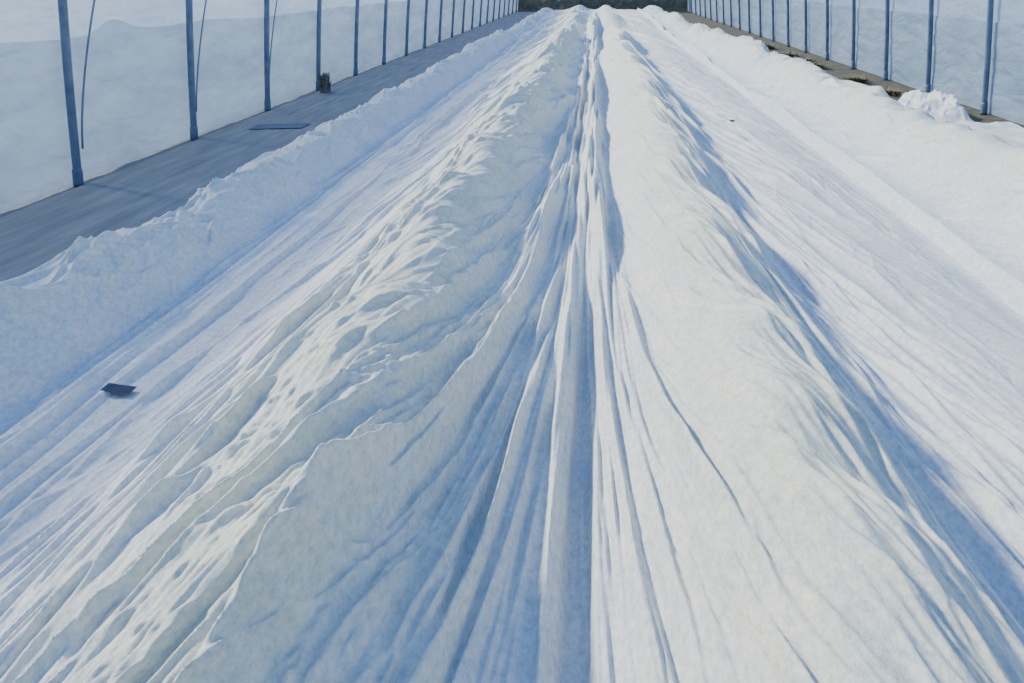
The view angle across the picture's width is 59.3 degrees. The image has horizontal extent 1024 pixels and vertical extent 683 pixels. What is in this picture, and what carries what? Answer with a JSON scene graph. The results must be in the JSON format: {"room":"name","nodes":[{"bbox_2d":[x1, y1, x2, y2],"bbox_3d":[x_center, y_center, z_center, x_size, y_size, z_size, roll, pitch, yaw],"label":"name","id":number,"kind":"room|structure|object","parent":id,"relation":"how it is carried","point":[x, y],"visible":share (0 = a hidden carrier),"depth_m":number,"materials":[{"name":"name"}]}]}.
{"room":"greenhouse","nodes":[
{"label":"greenhouse","id":0,"kind":"room"},
{"bbox_2d":[0,0,515,211],"bbox_3d":[-1.764,-9.169,24.308,0.238,1.900,48.450,2,22,5],"label":"wall","id":1,"kind":"structure","parent":0,"point":[136,95],"depth_m":8.27,"materials":[{"name":"white plastic"}]},
{"bbox_2d":[81,0,95,148],"bbox_3d":[-3.308,-2.403,7.160,0.033,1.626,0.660,8,23,19],"label":"rod","id":2,"kind":"object","parent":1,"relation":"attached to","point":[93,4],"visible":1,"depth_m":7.08,"materials":[{"name":"metal"}]},
{"bbox_2d":[196,0,206,110],"bbox_3d":[-3.117,-3.225,9.208,0.033,1.626,0.660,8,23,19],"label":"rod","id":3,"kind":"object","parent":1,"relation":"attached to","point":[205,0],"visible":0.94,"depth_m":9.13,"materials":[{"name":"metal"}]},
{"bbox_2d":[270,0,277,64],"bbox_3d":[-2.926,-4.048,11.255,0.033,1.626,0.660,8,23,19],"label":"rod","id":4,"kind":"object","parent":1,"relation":"attached to","point":[276,0],"visible":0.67,"depth_m":11.18,"materials":[{"name":"metal"}]},
{"bbox_2d":[0,12,1023,217],"bbox_3d":[2.498,-7.809,23.510,8.990,0.022,50.700,2,22,5],"label":"floor","id":5,"kind":"structure","parent":0,"point":[838,70],"depth_m":14.09,"materials":[{"name":"concrete sheeting"}]},
{"bbox_2d":[57,0,83,186],"bbox_3d":[-3.329,-2.123,6.747,0.274,1.937,0.082,2,22,5],"label":"post","id":6,"kind":"object","parent":5,"relation":"on","point":[77,171],"visible":0.97,"depth_m":6.82,"materials":[{"name":"metal"}]},
{"bbox_2d":[72,168,83,186],"bbox_3d":[-3.420,-1.296,7.088,0.090,0.143,0.082,2,22,5],"label":"socket","id":7,"kind":"object","parent":6,"relation":"attached to","point":[77,173],"depth_m":7.06,"materials":[{"name":"metal"}]},
{"bbox_2d":[185,0,198,140],"bbox_3d":[-3.138,-2.946,8.795,0.274,1.937,0.082,2,22,5],"label":"post","id":8,"kind":"object","parent":5,"relation":"on","point":[188,3],"visible":0.95,"depth_m":8.88,"materials":[{"name":"metal"}]},
{"bbox_2d":[190,126,198,140],"bbox_3d":[-3.229,-2.119,9.136,0.090,0.143,0.082,2,22,5],"label":"socket","id":9,"kind":"object","parent":8,"relation":"attached to","point":[193,129],"depth_m":9.11,"materials":[{"name":"metal"}]},
{"bbox_2d":[264,0,270,110],"bbox_3d":[-2.946,-3.768,10.843,0.274,1.937,0.082,2,22,5],"label":"post","id":10,"kind":"object","parent":5,"relation":"on","point":[267,102],"visible":0.99,"depth_m":10.95,"materials":[{"name":"metal"}]},
{"bbox_2d":[264,99,270,110],"bbox_3d":[-3.038,-2.941,11.183,0.090,0.143,0.082,2,22,5],"label":"socket","id":11,"kind":"object","parent":10,"relation":"attached to","point":[267,102],"depth_m":11.16,"materials":[{"name":"metal"}]},
{"bbox_2d":[0,12,536,281],"bbox_3d":[-1.231,-7.769,23.333,1.210,0.018,47.700,2,22,5],"label":"path matting","id":12,"kind":"object","parent":5,"relation":"on","point":[31,236],"visible":0.77,"depth_m":7.43,"materials":[{"name":"grey fabric"}]},
{"bbox_2d":[249,123,309,128],"bbox_3d":[-2.535,-2.355,9.836,0.660,0.003,0.348,-4,22,-9],"label":"matting offcut","id":13,"kind":"object","parent":12,"relation":"on","point":[288,125],"visible":1,"depth_m":9.84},
{"bbox_2d":[316,72,331,92],"bbox_3d":[-2.660,-3.668,12.743,0.204,0.270,0.397,2,22,5],"label":"straw bundle","id":14,"kind":"object","parent":12,"relation":"on","point":[325,85],"visible":1,"depth_m":12.67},
{"bbox_2d":[0,8,554,435],"bbox_3d":[-0.156,-7.875,23.110,0.963,0.382,47.352,2,22,5],"label":"fabric cover edge","id":15,"kind":"object","parent":5,"relation":"on","point":[61,318],"visible":0.86,"depth_m":4.68,"materials":[{"name":"white fabric"}]},
{"bbox_2d":[0,5,593,682],"bbox_3d":[1.144,-7.932,22.966,2.068,0.590,47.352,2,22,5],"label":"fleece cover","id":16,"kind":"object","parent":5,"relation":"on","point":[328,461],"visible":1,"depth_m":2.53,"materials":[{"name":"white fabric"}]},
{"bbox_2d":[99,383,136,393],"bbox_3d":[-1.515,0.181,3.466,0.115,0.011,0.070,2,22,5],"label":"scrap","id":17,"kind":"object","parent":16,"relation":"on","point":[110,387],"visible":1,"depth_m":3.46,"materials":[{"name":"blue plastic"}]},
{"bbox_2d":[316,0,321,90],"bbox_3d":[-2.755,-4.590,12.890,0.274,1.937,0.082,2,22,5],"label":"post","id":18,"kind":"object","parent":5,"relation":"on","point":[319,2],"visible":0.83,"depth_m":12.98,"materials":[{"name":"metal"}]},
{"bbox_2d":[316,81,319,90],"bbox_3d":[-2.847,-3.763,13.231,0.090,0.143,0.082,2,22,5],"label":"socket","id":19,"kind":"object","parent":18,"relation":"attached to","point":[317,86],"depth_m":13.20,"materials":[{"name":"metal"}]},
{"bbox_2d":[353,0,359,75],"bbox_3d":[-2.564,-5.413,14.938,0.274,1.937,0.082,2,22,5],"label":"post","id":20,"kind":"object","parent":5,"relation":"on","point":[355,68],"visible":0.96,"depth_m":15.06,"materials":[{"name":"metal"}]},
{"bbox_2d":[353,67,357,75],"bbox_3d":[-2.656,-4.585,15.279,0.090,0.143,0.082,2,22,5],"label":"socket","id":21,"kind":"object","parent":20,"relation":"attached to","point":[355,69],"depth_m":15.25,"materials":[{"name":"metal"}]},
{"bbox_2d":[382,0,387,64],"bbox_3d":[-2.373,-6.235,16.986,0.274,1.937,0.082,2,22,5],"label":"post","id":22,"kind":"object","parent":5,"relation":"on","point":[385,1],"visible":0.98,"depth_m":17.10,"materials":[{"name":"metal"}]},
{"bbox_2d":[382,57,385,64],"bbox_3d":[-2.465,-5.408,17.326,0.090,0.143,0.082,2,22,5],"label":"socket","id":23,"kind":"object","parent":22,"relation":"attached to","point":[383,58],"depth_m":17.30,"materials":[{"name":"metal"}]},
{"bbox_2d":[404,0,409,55],"bbox_3d":[-2.182,-7.057,19.033,0.274,1.937,0.082,2,22,5],"label":"post","id":24,"kind":"object","parent":5,"relation":"on","point":[408,1],"visible":0.96,"depth_m":19.16,"materials":[{"name":"metal"}]},
{"bbox_2d":[423,0,427,47],"bbox_3d":[-1.991,-7.880,21.081,0.274,1.937,0.082,2,22,5],"label":"post","id":25,"kind":"object","parent":5,"relation":"on","point":[426,1],"visible":0.97,"depth_m":21.21,"materials":[{"name":"metal"}]},
{"bbox_2d":[438,0,442,42],"bbox_3d":[-1.800,-8.702,23.129,0.274,1.937,0.082,2,22,5],"label":"post","id":26,"kind":"object","parent":5,"relation":"on","point":[441,1],"visible":0.95,"depth_m":23.27,"materials":[{"name":"metal"}]},
{"bbox_2d":[451,0,454,36],"bbox_3d":[-1.609,-9.524,25.176,0.274,1.937,0.082,2,22,5],"label":"post","id":27,"kind":"object","parent":5,"relation":"on","point":[453,8],"visible":0.94,"depth_m":25.33,"materials":[{"name":"metal"}]},
{"bbox_2d":[461,0,465,32],"bbox_3d":[-1.417,-10.347,27.224,0.274,1.937,0.082,2,22,5],"label":"post","id":28,"kind":"object","parent":5,"relation":"on","point":[464,3],"visible":0.93,"depth_m":27.39,"materials":[{"name":"metal"}]},
{"bbox_2d":[471,0,474,29],"bbox_3d":[-1.226,-11.169,29.272,0.274,1.937,0.082,2,22,5],"label":"post","id":29,"kind":"object","parent":5,"relation":"on","point":[473,4],"visible":0.91,"depth_m":29.44,"materials":[{"name":"metal"}]},
{"bbox_2d":[479,0,482,25],"bbox_3d":[-1.035,-11.991,31.319,0.274,1.937,0.082,2,22,5],"label":"post","id":30,"kind":"object","parent":5,"relation":"on","point":[481,0],"visible":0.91,"depth_m":31.50,"materials":[{"name":"metal"}]},
{"bbox_2d":[486,0,488,23],"bbox_3d":[-0.844,-12.814,33.367,0.274,1.937,0.082,2,22,5],"label":"post","id":31,"kind":"object","parent":5,"relation":"on","point":[488,0],"visible":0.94,"depth_m":33.56,"materials":[{"name":"metal"}]},
{"bbox_2d":[492,0,495,20],"bbox_3d":[-0.653,-13.636,35.415,0.274,1.937,0.082,2,22,5],"label":"post","id":32,"kind":"object","parent":5,"relation":"on","point":[494,0],"visible":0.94,"depth_m":35.61,"materials":[{"name":"metal"}]},
{"bbox_2d":[498,0,500,18],"bbox_3d":[-0.462,-14.458,37.462,0.274,1.937,0.082,2,22,5],"label":"post","id":33,"kind":"object","parent":5,"relation":"on","point":[499,0],"visible":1,"depth_m":37.68,"materials":[{"name":"metal"}]},
{"bbox_2d":[517,0,687,12],"bbox_3d":[4.593,-17.153,45.819,8.550,0.704,1.650,2,22,5],"label":"bank","id":34,"kind":"object","parent":5,"relation":"on","point":[680,6],"visible":0.69,"depth_m":45.56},
{"bbox_2d":[699,0,700,15],"bbox_3d":[8.351,-15.534,40.142,0.332,1.939,0.082,2,22,5],"label":"post","id":35,"kind":"object","parent":5,"relation":"on","point":[699,0],"visible":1,"depth_m":40.34,"materials":[{"name":"metal"}]},
{"bbox_2d":[704,0,705,17],"bbox_3d":[8.178,-14.792,38.293,0.332,1.939,0.082,2,22,5],"label":"post","id":36,"kind":"object","parent":5,"relation":"on","point":[704,0],"visible":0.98,"depth_m":38.49,"materials":[{"name":"metal"}]},
{"bbox_2d":[709,0,711,19],"bbox_3d":[8.006,-14.049,36.444,0.332,1.939,0.082,2,22,5],"label":"post","id":37,"kind":"object","parent":5,"relation":"on","point":[709,0],"visible":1,"depth_m":36.65,"materials":[{"name":"metal"}]},
{"bbox_2d":[715,0,717,21],"bbox_3d":[7.833,-13.307,34.595,0.332,1.939,0.082,2,22,5],"label":"post","id":38,"kind":"object","parent":5,"relation":"on","point":[715,0],"visible":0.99,"depth_m":34.80,"materials":[{"name":"metal"}]},
{"bbox_2d":[722,0,724,23],"bbox_3d":[7.661,-12.564,32.746,0.332,1.939,0.082,2,22,5],"label":"post","id":39,"kind":"object","parent":5,"relation":"on","point":[722,0],"visible":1,"depth_m":32.91,"materials":[{"name":"metal"}]},
{"bbox_2d":[730,0,731,26],"bbox_3d":[7.488,-11.822,30.897,0.332,1.939,0.082,2,22,5],"label":"post","id":40,"kind":"object","parent":5,"relation":"on","point":[730,0],"visible":0.97,"depth_m":31.06,"materials":[{"name":"metal"}]},
{"bbox_2d":[738,0,740,29],"bbox_3d":[7.316,-11.079,29.048,0.332,1.939,0.082,2,22,5],"label":"post","id":41,"kind":"object","parent":5,"relation":"on","point":[739,14],"visible":1,"depth_m":29.22,"materials":[{"name":"metal"}]},
{"bbox_2d":[748,0,750,32],"bbox_3d":[7.143,-10.337,27.199,0.332,1.939,0.082,2,22,5],"label":"post","id":42,"kind":"object","parent":5,"relation":"on","point":[749,28],"visible":1,"depth_m":27.37,"materials":[{"name":"metal"}]},
{"bbox_2d":[759,0,761,36],"bbox_3d":[6.971,-9.594,25.350,0.332,1.939,0.082,2,22,5],"label":"post","id":43,"kind":"object","parent":5,"relation":"on","point":[760,22],"visible":1,"depth_m":25.53,"materials":[{"name":"metal"}]},
{"bbox_2d":[765,43,778,48],"bbox_3d":[6.082,-6.978,21.256,0.578,0.107,1.176,2,22,5],"label":"tuft","id":44,"kind":"object","parent":5,"relation":"on","point":[770,46],"visible":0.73,"depth_m":21.13,"materials":[{"name":"green plant"}]},
{"bbox_2d":[771,0,774,41],"bbox_3d":[6.798,-8.852,23.501,0.332,1.939,0.082,2,22,5],"label":"post","id":45,"kind":"object","parent":5,"relation":"on","point":[772,1],"visible":1,"depth_m":23.64,"materials":[{"name":"metal"}]},
{"bbox_2d":[541,5,1023,682],"bbox_3d":[3.174,-7.852,22.808,2.383,0.531,47.352,2,22,5],"label":"fleece cover","id":46,"kind":"object","parent":5,"relation":"on","point":[787,440],"visible":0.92,"depth_m":2.74,"materials":[{"name":"white fabric"}]},
{"bbox_2d":[786,0,789,46],"bbox_3d":[6.625,-8.109,21.652,0.332,1.939,0.082,2,22,5],"label":"post","id":47,"kind":"object","parent":5,"relation":"on","point":[787,1],"visible":1,"depth_m":21.81,"materials":[{"name":"metal"}]},
{"bbox_2d":[780,51,802,56],"bbox_3d":[5.928,-6.130,19.192,0.540,0.072,1.143,2,22,5],"label":"tuft","id":48,"kind":"object","parent":5,"relation":"on","point":[790,54],"visible":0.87,"depth_m":19.22,"materials":[{"name":"green plant"}]},
{"bbox_2d":[794,56,816,61],"bbox_3d":[5.819,-5.615,17.906,0.578,0.076,1.076,2,22,5],"label":"tuft","id":49,"kind":"object","parent":5,"relation":"on","point":[810,59],"visible":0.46,"depth_m":17.88,"materials":[{"name":"plant"}]},
{"bbox_2d":[804,0,807,52],"bbox_3d":[6.453,-7.367,19.803,0.332,1.939,0.082,2,22,5],"label":"post","id":50,"kind":"object","parent":5,"relation":"on","point":[805,1],"visible":1,"depth_m":19.94,"materials":[{"name":"metal"}]},
{"bbox_2d":[809,61,830,68],"bbox_3d":[5.610,-5.091,16.562,0.540,0.105,1.162,2,22,5],"label":"tuft","id":51,"kind":"object","parent":5,"relation":"on","point":[818,64],"visible":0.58,"depth_m":16.47,"materials":[{"name":"plant"}]},
{"bbox_2d":[825,0,828,59],"bbox_3d":[6.280,-6.624,17.954,0.332,1.939,0.082,2,22,5],"label":"post","id":52,"kind":"object","parent":5,"relation":"on","point":[827,1],"visible":1,"depth_m":18.09,"materials":[{"name":"metal"}]},
{"bbox_2d":[637,5,1023,317],"bbox_3d":[4.861,-7.798,22.673,1.481,0.554,47.352,2,22,5],"label":"fleece cover","id":53,"kind":"object","parent":5,"relation":"on","point":[960,186],"visible":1,"depth_m":7.07,"materials":[{"name":"white fabric"}]},
{"bbox_2d":[851,0,855,68],"bbox_3d":[6.108,-5.881,16.105,0.332,1.939,0.082,2,22,5],"label":"post","id":54,"kind":"object","parent":5,"relation":"on","point":[853,1],"visible":1,"depth_m":16.21,"materials":[{"name":"metal"}]},
{"bbox_2d":[851,61,854,68],"bbox_3d":[6.226,-5.048,16.429,0.094,0.144,0.082,2,22,5],"label":"socket","id":55,"kind":"object","parent":54,"relation":"attached to","point":[852,62],"depth_m":16.40,"materials":[{"name":"metal"}]},
{"bbox_2d":[842,74,868,82],"bbox_3d":[5.495,-4.201,14.373,0.517,0.084,1.066,2,22,5],"label":"tuft","id":56,"kind":"object","parent":5,"relation":"on","point":[855,78],"visible":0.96,"depth_m":14.37,"materials":[{"name":"green plant"}]},
{"bbox_2d":[866,84,903,95],"bbox_3d":[5.313,-3.576,12.818,0.586,0.083,1.072,2,22,5],"label":"tuft","id":57,"kind":"object","parent":5,"relation":"on","point":[888,90],"visible":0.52,"depth_m":12.75,"materials":[{"name":"plant"}]},
{"bbox_2d":[883,0,889,80],"bbox_3d":[5.935,-5.139,14.256,0.332,1.939,0.082,2,22,5],"label":"post","id":58,"kind":"object","parent":5,"relation":"on","point":[887,2],"visible":1,"depth_m":14.36,"materials":[{"name":"metal"}]},
{"bbox_2d":[883,71,887,80],"bbox_3d":[6.054,-4.305,14.580,0.094,0.144,0.082,2,22,5],"label":"socket","id":59,"kind":"object","parent":58,"relation":"attached to","point":[885,74],"depth_m":14.55,"materials":[{"name":"metal"}]},
{"bbox_2d":[925,0,933,92],"bbox_3d":[5.763,-4.396,12.407,0.332,1.939,0.082,2,22,5],"label":"post","id":60,"kind":"object","parent":5,"relation":"on","point":[931,2],"visible":0.85,"depth_m":12.50,"materials":[{"name":"metal"}]},
{"bbox_2d":[925,84,930,92],"bbox_3d":[5.881,-3.563,12.731,0.094,0.144,0.082,2,22,5],"label":"socket","id":61,"kind":"object","parent":60,"relation":"attached to","point":[927,86],"depth_m":12.70,"materials":[{"name":"metal"}]},
{"bbox_2d":[898,89,973,121],"bbox_3d":[5.106,-2.906,10.903,0.883,0.263,1.631,2,22,5],"label":"heap","id":62,"kind":"object","parent":5,"relation":"on","point":[946,107],"visible":0.91,"depth_m":10.62,"materials":[{"name":"white snow"}]},
{"bbox_2d":[947,121,1023,147],"bbox_3d":[4.783,-1.498,7.659,1.096,0.039,5.109,2,22,5],"label":"sheet","id":63,"kind":"object","parent":5,"relation":"on","point":[1010,132],"visible":0.3,"depth_m":9.50,"materials":[{"name":"white fabric"}]},
{"bbox_2d":[980,0,993,114],"bbox_3d":[5.590,-3.654,10.558,0.332,1.939,0.082,2,22,5],"label":"post","id":64,"kind":"object","parent":5,"relation":"on","point":[990,6],"visible":1,"depth_m":10.65,"materials":[{"name":"metal"}]},
{"bbox_2d":[980,102,987,114],"bbox_3d":[5.708,-2.820,10.882,0.094,0.144,0.082,2,22,5],"label":"socket","id":65,"kind":"object","parent":64,"relation":"attached to","point":[984,105],"depth_m":10.86,"materials":[{"name":"metal"}]},
{"bbox_2d":[688,0,1023,124],"bbox_3d":[6.883,-8.890,23.613,0.284,1.900,48.450,2,22,5],"label":"wall","id":66,"kind":"structure","parent":0,"point":[959,26],"depth_m":13.32,"materials":[{"name":"white plastic"}]}
]}

